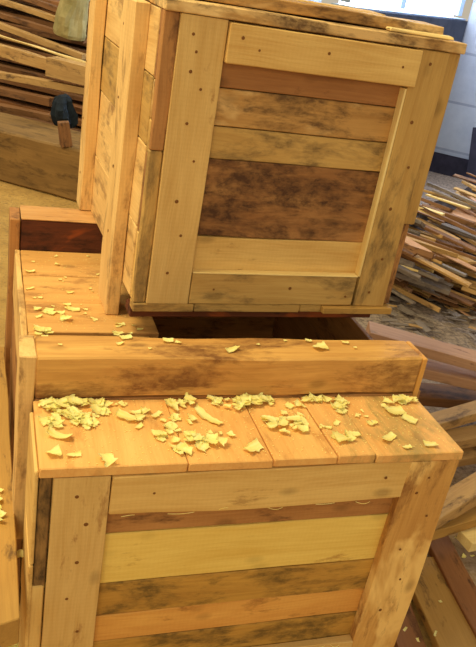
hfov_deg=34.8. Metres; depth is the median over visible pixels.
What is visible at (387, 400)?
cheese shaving
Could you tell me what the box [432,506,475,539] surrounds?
wooden board
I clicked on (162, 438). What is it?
cheese shaving
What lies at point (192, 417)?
cheese shaving
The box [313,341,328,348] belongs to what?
cheese shaving
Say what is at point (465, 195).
wood offcut
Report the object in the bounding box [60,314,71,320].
cheese shaving
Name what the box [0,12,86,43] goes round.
board
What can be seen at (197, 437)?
cheese shaving
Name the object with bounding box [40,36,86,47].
board
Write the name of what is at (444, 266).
wood offcut
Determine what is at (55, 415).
cheese shaving
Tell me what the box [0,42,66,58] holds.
board
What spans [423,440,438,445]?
cheese shaving
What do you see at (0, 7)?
board
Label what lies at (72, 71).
wood block
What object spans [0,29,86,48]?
board
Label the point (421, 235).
wood offcut
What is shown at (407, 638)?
wooden board
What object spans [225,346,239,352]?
cheese shaving
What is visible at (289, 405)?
cheese shaving
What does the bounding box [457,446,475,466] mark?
wooden board
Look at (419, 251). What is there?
wood offcut
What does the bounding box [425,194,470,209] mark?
wood offcut
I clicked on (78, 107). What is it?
board
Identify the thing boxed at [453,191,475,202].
wood offcut
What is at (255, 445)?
cheese shaving
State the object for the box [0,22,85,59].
board
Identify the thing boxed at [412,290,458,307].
wood offcut
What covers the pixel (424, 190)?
wood offcut
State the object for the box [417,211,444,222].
wood offcut
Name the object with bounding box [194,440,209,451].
cheese shaving
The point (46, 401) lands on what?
cheese shaving
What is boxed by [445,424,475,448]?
wooden board
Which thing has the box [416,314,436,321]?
chip
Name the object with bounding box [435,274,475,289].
wood offcut
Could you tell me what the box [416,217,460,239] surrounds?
wood offcut
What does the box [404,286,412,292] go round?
wood offcut
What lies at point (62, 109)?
rag
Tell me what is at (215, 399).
cheese shaving
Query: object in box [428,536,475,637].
wooden board
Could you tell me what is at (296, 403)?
cheese shaving
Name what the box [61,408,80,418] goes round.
cheese shaving
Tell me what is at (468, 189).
debris heap
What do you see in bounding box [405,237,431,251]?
wood offcut
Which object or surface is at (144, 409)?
cheese shaving
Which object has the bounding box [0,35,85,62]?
board
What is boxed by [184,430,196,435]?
cheese shaving
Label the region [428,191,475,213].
wood offcut
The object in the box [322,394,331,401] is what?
cheese shaving
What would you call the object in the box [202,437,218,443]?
cheese shaving
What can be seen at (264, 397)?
cheese shaving
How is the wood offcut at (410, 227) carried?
on the wood offcut at (463, 258)
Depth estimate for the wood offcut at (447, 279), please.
4.44 m
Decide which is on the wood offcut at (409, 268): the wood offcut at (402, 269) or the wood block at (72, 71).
the wood offcut at (402, 269)
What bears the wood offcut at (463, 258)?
on the wood offcut
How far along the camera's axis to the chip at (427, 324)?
4.08 m
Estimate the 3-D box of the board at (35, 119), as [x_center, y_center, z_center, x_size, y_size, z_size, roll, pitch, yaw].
[-1.815,-1.680,6.168,2.368,0.062,0.132,17,26,15]
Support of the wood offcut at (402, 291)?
on the debris heap
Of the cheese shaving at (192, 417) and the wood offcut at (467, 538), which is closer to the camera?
the cheese shaving at (192, 417)
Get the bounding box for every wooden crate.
[18,396,463,646]
[76,0,466,317]
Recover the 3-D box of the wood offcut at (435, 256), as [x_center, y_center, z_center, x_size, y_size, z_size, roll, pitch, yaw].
[0.820,-0.473,4.190,0.595,0.033,0.082,28,31,33]
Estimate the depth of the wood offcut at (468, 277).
4.59 m
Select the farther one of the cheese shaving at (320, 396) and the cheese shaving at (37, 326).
the cheese shaving at (37, 326)
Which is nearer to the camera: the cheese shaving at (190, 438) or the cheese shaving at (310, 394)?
the cheese shaving at (190, 438)
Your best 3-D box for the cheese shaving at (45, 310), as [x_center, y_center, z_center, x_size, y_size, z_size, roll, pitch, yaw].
[-0.489,-0.031,1.964,0.034,0.005,0.023,14,25,8]
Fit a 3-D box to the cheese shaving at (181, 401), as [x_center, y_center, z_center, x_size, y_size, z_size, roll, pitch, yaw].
[-0.124,0.177,1.678,0.014,0.007,0.026,-5,29,-30]
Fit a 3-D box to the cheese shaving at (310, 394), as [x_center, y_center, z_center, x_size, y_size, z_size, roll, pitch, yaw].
[0.173,0.175,1.789,0.026,0.012,0.030,20,27,20]
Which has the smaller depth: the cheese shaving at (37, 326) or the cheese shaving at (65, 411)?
the cheese shaving at (65, 411)
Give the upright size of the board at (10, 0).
0.050 m
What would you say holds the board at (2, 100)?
on the board at (35, 119)
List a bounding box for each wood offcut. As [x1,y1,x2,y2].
[391,288,415,304]
[392,284,440,312]
[394,279,408,287]
[395,271,450,295]
[397,264,420,281]
[399,258,414,267]
[399,263,444,281]
[401,253,455,274]
[402,247,416,257]
[402,265,428,272]
[403,243,434,258]
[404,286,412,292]
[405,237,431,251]
[406,232,475,259]
[406,236,457,258]
[408,228,420,235]
[408,282,434,293]
[408,285,430,298]
[409,226,475,254]
[410,255,471,287]
[410,282,439,295]
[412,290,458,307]
[414,219,425,228]
[415,264,433,272]
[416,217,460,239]
[416,217,475,240]
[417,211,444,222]
[417,254,436,259]
[418,206,444,217]
[419,204,475,235]
[419,234,435,241]
[420,227,443,238]
[421,197,452,211]
[422,204,474,227]
[422,234,464,250]
[422,290,458,303]
[423,189,475,206]
[424,223,475,252]
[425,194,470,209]
[425,277,453,287]
[426,182,475,205]
[426,204,475,225]
[427,217,475,245]
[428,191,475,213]
[428,220,475,241]
[430,250,475,266]
[431,189,475,209]
[431,205,475,218]
[431,258,442,264]
[432,262,467,276]
[434,271,452,281]
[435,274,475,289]
[436,252,475,271]
[436,291,474,306]
[437,297,475,319]
[439,260,475,277]
[441,223,475,238]
[447,246,475,264]
[449,282,474,289]
[451,290,475,301]
[453,174,475,183]
[453,187,475,197]
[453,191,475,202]
[453,205,475,216]
[453,286,471,295]
[454,208,474,216]
[455,264,475,272]
[456,527,475,551]
[459,192,475,200]
[459,275,475,280]
[461,180,475,188]
[461,286,475,295]
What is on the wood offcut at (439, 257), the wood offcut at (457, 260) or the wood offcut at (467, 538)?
the wood offcut at (457, 260)
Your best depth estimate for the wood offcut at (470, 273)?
4.54 m
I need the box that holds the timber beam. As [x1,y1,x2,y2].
[0,112,80,201]
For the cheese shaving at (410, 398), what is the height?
0.012 m
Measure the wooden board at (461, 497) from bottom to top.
0.113 m
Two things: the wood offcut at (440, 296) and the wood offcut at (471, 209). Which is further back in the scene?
the wood offcut at (471, 209)
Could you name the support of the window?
in the wall at (455, 29)
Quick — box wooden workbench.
[5,205,427,598]
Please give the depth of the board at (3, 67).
6.23 m
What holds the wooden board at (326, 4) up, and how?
on the wooden crate at (235, 160)
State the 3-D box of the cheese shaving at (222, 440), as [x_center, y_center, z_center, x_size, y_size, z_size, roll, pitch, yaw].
[-0.033,0.240,1.566,0.024,0.012,0.027,18,26,17]
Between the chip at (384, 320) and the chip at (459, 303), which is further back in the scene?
the chip at (459, 303)
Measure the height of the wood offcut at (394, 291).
0.082 m
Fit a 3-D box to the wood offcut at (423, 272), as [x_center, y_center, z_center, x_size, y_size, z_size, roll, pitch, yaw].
[0.908,-0.347,4.292,0.562,0.036,0.075,30,32,36]
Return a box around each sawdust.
[38,252,136,329]
[46,396,454,463]
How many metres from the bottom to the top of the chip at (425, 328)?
0.020 m
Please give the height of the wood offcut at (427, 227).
0.061 m
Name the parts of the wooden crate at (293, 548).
panel, panel, lid, rail, rail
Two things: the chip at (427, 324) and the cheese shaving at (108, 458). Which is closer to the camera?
the cheese shaving at (108, 458)
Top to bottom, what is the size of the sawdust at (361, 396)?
0.001 m
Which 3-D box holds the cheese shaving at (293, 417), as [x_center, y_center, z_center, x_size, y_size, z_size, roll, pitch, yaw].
[0.123,0.211,1.691,0.033,0.007,0.022,4,26,-13]
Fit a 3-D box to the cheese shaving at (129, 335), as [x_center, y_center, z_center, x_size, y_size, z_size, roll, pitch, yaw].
[-0.251,0.030,1.701,0.030,0.004,0.020,-6,30,-31]
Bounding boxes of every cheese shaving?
[0,509,6,517]
[17,549,22,557]
[33,324,51,330]
[38,416,54,425]
[39,398,54,406]
[42,308,55,314]
[42,398,60,407]
[45,444,61,455]
[46,416,64,425]
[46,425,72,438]
[51,413,60,417]
[51,423,63,427]
[53,396,70,406]
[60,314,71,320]
[61,398,73,403]
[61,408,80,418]
[65,394,75,404]
[66,305,79,310]
[66,406,79,413]
[66,450,81,456]
[68,394,82,403]
[69,419,80,425]
[72,413,82,420]
[77,413,92,424]
[81,418,92,429]
[85,414,99,426]
[87,398,101,403]
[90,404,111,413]
[98,453,117,466]
[104,401,112,406]
[112,331,123,335]
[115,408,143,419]
[119,334,131,338]
[130,409,140,413]
[135,413,145,420]
[141,406,147,413]
[151,410,162,416]
[151,429,166,435]
[156,430,168,441]
[162,337,173,341]
[163,421,177,429]
[164,398,179,406]
[165,429,173,433]
[168,413,179,421]
[171,436,180,441]
[172,441,188,454]
[175,446,193,454]
[177,399,186,407]
[183,392,196,400]
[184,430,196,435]
[184,435,193,440]
[187,413,196,420]
[193,433,200,439]
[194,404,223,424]
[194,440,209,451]
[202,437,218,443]
[204,433,217,439]
[206,395,220,399]
[213,397,221,402]
[216,437,229,445]
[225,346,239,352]
[226,430,234,435]
[234,402,244,409]
[235,395,251,404]
[242,438,263,451]
[247,394,262,403]
[256,394,264,402]
[258,392,268,400]
[261,415,276,421]
[265,422,279,427]
[278,417,288,425]
[284,401,294,408]
[286,415,300,420]
[294,399,301,405]
[297,424,308,431]
[300,395,311,401]
[308,392,316,400]
[310,395,322,402]
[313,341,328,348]
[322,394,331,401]
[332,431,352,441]
[333,399,347,408]
[333,419,339,425]
[335,405,347,413]
[344,431,356,441]
[345,429,360,436]
[381,431,396,440]
[382,396,394,402]
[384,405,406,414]
[392,394,404,401]
[398,394,408,402]
[400,394,412,404]
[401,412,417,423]
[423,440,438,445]
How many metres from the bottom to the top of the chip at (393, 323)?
0.014 m
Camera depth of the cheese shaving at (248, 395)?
1.74 m
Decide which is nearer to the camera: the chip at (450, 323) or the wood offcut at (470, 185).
the chip at (450, 323)
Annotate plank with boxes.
[0,347,19,646]
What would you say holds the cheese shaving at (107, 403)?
on the wooden crate at (293, 548)
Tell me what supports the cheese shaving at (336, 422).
on the wooden crate at (293, 548)
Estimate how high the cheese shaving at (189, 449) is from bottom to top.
0.010 m
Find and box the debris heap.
[391,185,475,307]
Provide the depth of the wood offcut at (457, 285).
4.55 m
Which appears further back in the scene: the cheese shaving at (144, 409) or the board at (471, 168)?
the board at (471, 168)
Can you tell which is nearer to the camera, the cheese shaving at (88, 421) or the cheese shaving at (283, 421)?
the cheese shaving at (88, 421)
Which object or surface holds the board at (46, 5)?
on the board at (39, 8)
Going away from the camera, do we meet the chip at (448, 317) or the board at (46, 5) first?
the chip at (448, 317)
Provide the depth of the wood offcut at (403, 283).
4.36 m
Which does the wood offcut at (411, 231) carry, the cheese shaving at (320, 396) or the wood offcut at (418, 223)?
the wood offcut at (418, 223)
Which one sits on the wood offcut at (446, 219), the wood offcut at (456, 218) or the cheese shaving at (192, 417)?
the wood offcut at (456, 218)
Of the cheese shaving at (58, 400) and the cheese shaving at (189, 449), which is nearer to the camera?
the cheese shaving at (189, 449)
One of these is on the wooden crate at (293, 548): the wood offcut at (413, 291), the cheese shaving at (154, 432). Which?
the cheese shaving at (154, 432)
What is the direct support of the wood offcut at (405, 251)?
on the wood offcut at (419, 251)
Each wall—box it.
[374,11,467,41]
[434,0,475,159]
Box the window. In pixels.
[331,0,465,20]
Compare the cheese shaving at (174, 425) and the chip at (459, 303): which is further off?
the chip at (459, 303)
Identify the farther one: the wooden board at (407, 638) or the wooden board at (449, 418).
the wooden board at (449, 418)
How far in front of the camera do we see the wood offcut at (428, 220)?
4.96 m
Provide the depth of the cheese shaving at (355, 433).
1.69 m
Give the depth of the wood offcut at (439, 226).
4.72 m
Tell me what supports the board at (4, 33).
on the board at (45, 54)
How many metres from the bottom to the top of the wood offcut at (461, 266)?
0.068 m
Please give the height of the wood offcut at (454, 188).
0.048 m
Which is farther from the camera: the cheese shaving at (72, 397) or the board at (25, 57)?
the board at (25, 57)
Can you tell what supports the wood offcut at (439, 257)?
on the wood offcut
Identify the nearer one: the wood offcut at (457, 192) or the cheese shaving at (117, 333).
the cheese shaving at (117, 333)
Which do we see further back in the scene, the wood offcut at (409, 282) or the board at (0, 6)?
the board at (0, 6)
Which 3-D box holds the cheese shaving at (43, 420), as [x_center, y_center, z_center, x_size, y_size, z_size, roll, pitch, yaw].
[-0.388,0.194,1.538,0.029,0.014,0.027,-13,34,-40]
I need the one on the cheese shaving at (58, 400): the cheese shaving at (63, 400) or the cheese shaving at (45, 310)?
the cheese shaving at (63, 400)
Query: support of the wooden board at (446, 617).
on the floor
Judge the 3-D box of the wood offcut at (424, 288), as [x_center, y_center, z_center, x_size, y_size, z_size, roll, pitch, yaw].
[0.932,-0.269,4.365,0.507,0.056,0.020,25,29,29]
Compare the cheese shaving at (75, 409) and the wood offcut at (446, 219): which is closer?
the cheese shaving at (75, 409)
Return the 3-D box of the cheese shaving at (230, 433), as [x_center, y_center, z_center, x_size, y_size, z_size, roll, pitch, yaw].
[-0.015,0.233,1.606,0.015,0.005,0.019,-10,32,-36]
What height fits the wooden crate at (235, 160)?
0.808 m
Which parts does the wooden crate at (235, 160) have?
panel, rail, lid, rail, wood strip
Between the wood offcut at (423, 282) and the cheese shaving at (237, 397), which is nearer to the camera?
the cheese shaving at (237, 397)
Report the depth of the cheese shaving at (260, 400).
1.74 m
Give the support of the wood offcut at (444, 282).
on the wood offcut
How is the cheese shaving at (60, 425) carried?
on the cheese shaving
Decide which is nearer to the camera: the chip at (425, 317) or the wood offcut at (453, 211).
the chip at (425, 317)
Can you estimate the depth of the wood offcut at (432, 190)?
5.05 m
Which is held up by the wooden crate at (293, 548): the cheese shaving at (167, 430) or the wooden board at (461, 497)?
the cheese shaving at (167, 430)
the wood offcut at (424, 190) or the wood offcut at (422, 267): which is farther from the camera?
the wood offcut at (424, 190)
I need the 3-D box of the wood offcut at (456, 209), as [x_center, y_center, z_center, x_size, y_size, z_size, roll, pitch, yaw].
[1.642,-0.640,4.984,0.526,0.071,0.078,29,31,35]
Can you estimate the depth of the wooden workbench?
1.84 m
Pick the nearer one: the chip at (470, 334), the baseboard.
the chip at (470, 334)
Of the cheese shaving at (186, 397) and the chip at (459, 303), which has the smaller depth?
the cheese shaving at (186, 397)
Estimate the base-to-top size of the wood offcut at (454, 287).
0.034 m
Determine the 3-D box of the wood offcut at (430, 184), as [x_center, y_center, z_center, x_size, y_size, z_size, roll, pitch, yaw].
[1.510,-0.818,5.018,0.026,0.042,0.768,-5,29,-30]
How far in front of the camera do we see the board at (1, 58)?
6.29 m
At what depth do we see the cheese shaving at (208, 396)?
1.72 m
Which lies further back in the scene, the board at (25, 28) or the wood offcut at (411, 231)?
the board at (25, 28)
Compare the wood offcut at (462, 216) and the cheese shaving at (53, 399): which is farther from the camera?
the wood offcut at (462, 216)
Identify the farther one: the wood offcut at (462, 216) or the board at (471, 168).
the board at (471, 168)
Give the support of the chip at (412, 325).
on the floor
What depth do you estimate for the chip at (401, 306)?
4.20 m
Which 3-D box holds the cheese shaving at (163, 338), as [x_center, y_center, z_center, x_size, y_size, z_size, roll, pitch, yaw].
[-0.158,0.037,1.721,0.026,0.004,0.019,4,26,-12]
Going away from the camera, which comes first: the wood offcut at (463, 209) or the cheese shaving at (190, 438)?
the cheese shaving at (190, 438)
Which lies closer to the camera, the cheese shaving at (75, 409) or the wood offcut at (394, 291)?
the cheese shaving at (75, 409)
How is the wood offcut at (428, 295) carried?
on the wood offcut at (413, 291)
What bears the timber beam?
on the floor
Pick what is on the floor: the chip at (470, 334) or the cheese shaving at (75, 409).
the chip at (470, 334)
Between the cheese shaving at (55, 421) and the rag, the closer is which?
the cheese shaving at (55, 421)
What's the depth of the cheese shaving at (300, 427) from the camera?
1.67 m
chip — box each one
[381,319,397,321]
[389,296,399,302]
[389,322,408,326]
[397,304,415,314]
[409,323,422,328]
[414,320,431,332]
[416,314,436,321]
[416,320,433,327]
[447,309,461,317]
[448,317,466,321]
[450,306,469,311]
[450,323,471,330]
[457,301,474,309]
[467,332,475,340]
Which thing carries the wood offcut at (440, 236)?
on the wood offcut at (427, 227)
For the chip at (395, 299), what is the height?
0.022 m
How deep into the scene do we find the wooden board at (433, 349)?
3.10 m
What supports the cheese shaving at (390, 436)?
on the wooden crate at (293, 548)
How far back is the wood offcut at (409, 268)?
4.18 m
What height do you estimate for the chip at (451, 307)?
0.014 m
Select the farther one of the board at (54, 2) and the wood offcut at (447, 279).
the board at (54, 2)
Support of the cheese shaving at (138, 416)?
on the wooden crate at (293, 548)
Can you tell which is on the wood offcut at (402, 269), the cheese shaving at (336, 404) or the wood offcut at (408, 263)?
the wood offcut at (408, 263)
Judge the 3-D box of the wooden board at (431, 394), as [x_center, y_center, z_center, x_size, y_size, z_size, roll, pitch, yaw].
[1.103,0.327,3.265,0.942,0.078,0.130,3,26,-14]
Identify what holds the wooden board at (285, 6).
on the wooden crate at (235, 160)
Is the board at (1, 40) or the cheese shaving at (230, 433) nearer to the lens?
the cheese shaving at (230, 433)
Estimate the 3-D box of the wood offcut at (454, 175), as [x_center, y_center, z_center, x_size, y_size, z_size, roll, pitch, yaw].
[1.867,-0.999,5.560,0.636,0.022,0.044,28,30,33]
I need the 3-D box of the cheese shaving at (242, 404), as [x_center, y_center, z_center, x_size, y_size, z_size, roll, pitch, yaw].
[0.003,0.183,1.700,0.015,0.009,0.028,23,28,26]
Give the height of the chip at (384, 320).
0.007 m
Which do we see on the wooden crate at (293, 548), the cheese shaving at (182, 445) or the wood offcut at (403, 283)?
the cheese shaving at (182, 445)
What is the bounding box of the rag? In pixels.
[50,94,77,128]
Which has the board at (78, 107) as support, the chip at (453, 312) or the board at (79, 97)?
the board at (79, 97)
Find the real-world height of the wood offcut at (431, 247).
0.063 m
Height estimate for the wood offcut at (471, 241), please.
0.099 m
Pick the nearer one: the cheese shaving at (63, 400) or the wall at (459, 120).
the cheese shaving at (63, 400)
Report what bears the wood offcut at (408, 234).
on the wood offcut at (431, 247)
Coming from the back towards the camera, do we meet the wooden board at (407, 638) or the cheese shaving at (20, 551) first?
the wooden board at (407, 638)
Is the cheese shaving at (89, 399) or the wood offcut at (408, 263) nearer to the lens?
the cheese shaving at (89, 399)
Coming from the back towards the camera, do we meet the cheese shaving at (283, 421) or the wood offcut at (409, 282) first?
the wood offcut at (409, 282)
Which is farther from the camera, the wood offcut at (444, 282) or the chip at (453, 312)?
the wood offcut at (444, 282)
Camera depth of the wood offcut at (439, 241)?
4.52 m
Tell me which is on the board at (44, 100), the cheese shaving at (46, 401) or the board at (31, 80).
the board at (31, 80)
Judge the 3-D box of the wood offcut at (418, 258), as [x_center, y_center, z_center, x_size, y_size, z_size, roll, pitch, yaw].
[0.786,-0.437,4.031,1.041,0.117,0.034,29,31,35]
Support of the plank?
on the wood block
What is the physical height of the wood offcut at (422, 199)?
0.039 m
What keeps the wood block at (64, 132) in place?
on the timber beam
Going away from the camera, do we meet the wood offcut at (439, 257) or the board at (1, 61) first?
the wood offcut at (439, 257)
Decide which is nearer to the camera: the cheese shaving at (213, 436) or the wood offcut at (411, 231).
the cheese shaving at (213, 436)
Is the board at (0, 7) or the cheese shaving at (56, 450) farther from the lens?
the board at (0, 7)
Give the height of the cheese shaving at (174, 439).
0.006 m
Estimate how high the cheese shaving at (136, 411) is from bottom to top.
0.006 m
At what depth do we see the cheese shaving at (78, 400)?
1.61 m
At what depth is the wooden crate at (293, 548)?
1.66 m
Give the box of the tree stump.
[53,0,88,40]
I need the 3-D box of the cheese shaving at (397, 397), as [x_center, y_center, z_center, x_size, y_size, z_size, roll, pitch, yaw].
[0.394,0.183,1.855,0.032,0.014,0.032,12,25,3]
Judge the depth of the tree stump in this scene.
5.94 m
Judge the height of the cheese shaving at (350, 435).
0.010 m
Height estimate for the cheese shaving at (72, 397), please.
0.012 m
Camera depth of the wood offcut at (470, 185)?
5.62 m
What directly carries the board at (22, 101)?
on the board
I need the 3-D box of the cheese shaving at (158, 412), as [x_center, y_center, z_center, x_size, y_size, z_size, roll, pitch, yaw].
[-0.174,0.194,1.627,0.016,0.006,0.031,22,28,23]
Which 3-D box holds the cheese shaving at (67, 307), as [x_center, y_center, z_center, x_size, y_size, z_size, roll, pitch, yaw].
[-0.434,-0.041,2.001,0.036,0.009,0.018,5,26,-11]
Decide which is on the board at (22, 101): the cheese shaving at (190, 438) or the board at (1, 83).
the board at (1, 83)
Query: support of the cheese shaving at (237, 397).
on the wooden crate at (293, 548)
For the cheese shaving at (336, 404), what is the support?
on the wooden crate at (293, 548)
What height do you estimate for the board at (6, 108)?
0.077 m
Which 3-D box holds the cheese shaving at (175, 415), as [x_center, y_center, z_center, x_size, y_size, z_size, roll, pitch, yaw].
[-0.138,0.200,1.627,0.021,0.007,0.032,18,26,17]
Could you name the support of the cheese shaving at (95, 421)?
on the wooden crate at (293, 548)
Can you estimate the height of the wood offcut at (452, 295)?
0.052 m
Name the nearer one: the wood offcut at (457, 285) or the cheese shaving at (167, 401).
the cheese shaving at (167, 401)
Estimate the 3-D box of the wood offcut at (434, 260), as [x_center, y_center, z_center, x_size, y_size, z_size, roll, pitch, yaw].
[0.820,-0.460,4.195,0.692,0.036,0.025,27,30,32]
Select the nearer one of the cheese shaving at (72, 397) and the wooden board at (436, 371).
the cheese shaving at (72, 397)
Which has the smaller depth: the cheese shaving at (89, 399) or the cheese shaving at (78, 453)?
the cheese shaving at (78, 453)
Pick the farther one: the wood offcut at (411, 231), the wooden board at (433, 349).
the wood offcut at (411, 231)
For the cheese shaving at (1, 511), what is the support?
on the plank
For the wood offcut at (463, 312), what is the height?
0.066 m
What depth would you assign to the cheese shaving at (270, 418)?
1.68 m
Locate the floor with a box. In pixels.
[0,171,475,646]
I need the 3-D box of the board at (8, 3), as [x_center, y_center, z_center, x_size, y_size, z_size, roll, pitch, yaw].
[-1.878,-2.671,6.372,0.895,0.125,0.078,17,26,15]
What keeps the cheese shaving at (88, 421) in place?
on the wooden crate at (293, 548)
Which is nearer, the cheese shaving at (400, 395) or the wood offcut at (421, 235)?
the cheese shaving at (400, 395)
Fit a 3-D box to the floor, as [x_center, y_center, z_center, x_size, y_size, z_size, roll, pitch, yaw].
[0.343,-0.974,5.934,12.600,0.005,16.800,1,27,-19]
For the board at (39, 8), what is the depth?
6.41 m
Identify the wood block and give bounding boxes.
[45,56,85,85]
[57,120,72,147]
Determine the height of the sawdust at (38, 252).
0.001 m
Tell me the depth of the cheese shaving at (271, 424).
1.65 m
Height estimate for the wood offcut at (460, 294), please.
0.040 m
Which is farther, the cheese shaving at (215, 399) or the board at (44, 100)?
the board at (44, 100)
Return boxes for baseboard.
[429,152,467,176]
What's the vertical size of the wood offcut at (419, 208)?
0.034 m
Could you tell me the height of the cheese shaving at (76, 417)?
0.012 m
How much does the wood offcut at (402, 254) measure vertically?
0.045 m
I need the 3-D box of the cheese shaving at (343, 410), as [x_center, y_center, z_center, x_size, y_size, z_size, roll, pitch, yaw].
[0.240,0.202,1.766,0.026,0.007,0.032,24,29,27]
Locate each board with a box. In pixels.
[0,0,54,21]
[0,3,55,14]
[0,6,87,25]
[0,7,87,27]
[0,9,87,36]
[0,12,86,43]
[0,20,86,45]
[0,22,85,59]
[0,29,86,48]
[0,30,86,53]
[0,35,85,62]
[0,39,85,60]
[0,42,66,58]
[0,43,45,69]
[0,57,42,69]
[0,60,45,73]
[0,63,82,85]
[0,71,83,94]
[0,79,83,101]
[0,82,82,103]
[0,85,82,114]
[0,86,53,106]
[0,96,81,117]
[0,97,81,125]
[0,103,51,121]
[2,112,80,131]
[10,0,88,16]
[22,0,88,14]
[23,0,88,23]
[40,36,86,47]
[207,0,443,34]
[296,0,385,15]
[366,321,475,370]
[394,603,425,646]
[412,557,475,646]
[418,382,475,407]
[423,359,475,390]
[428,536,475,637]
[430,400,475,429]
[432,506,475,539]
[435,472,475,529]
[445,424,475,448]
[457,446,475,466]
[466,127,475,184]
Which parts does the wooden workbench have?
panel, rail, panel, panel, panel, rail, panel, rail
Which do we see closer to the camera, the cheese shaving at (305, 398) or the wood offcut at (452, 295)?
the cheese shaving at (305, 398)
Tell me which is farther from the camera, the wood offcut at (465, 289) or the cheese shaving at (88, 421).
the wood offcut at (465, 289)
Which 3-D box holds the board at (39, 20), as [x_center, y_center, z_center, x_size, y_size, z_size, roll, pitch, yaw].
[-1.537,-2.506,6.376,2.520,0.063,0.131,17,26,15]
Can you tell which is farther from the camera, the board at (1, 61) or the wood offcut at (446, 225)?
the board at (1, 61)
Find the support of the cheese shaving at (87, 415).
on the wooden crate at (293, 548)

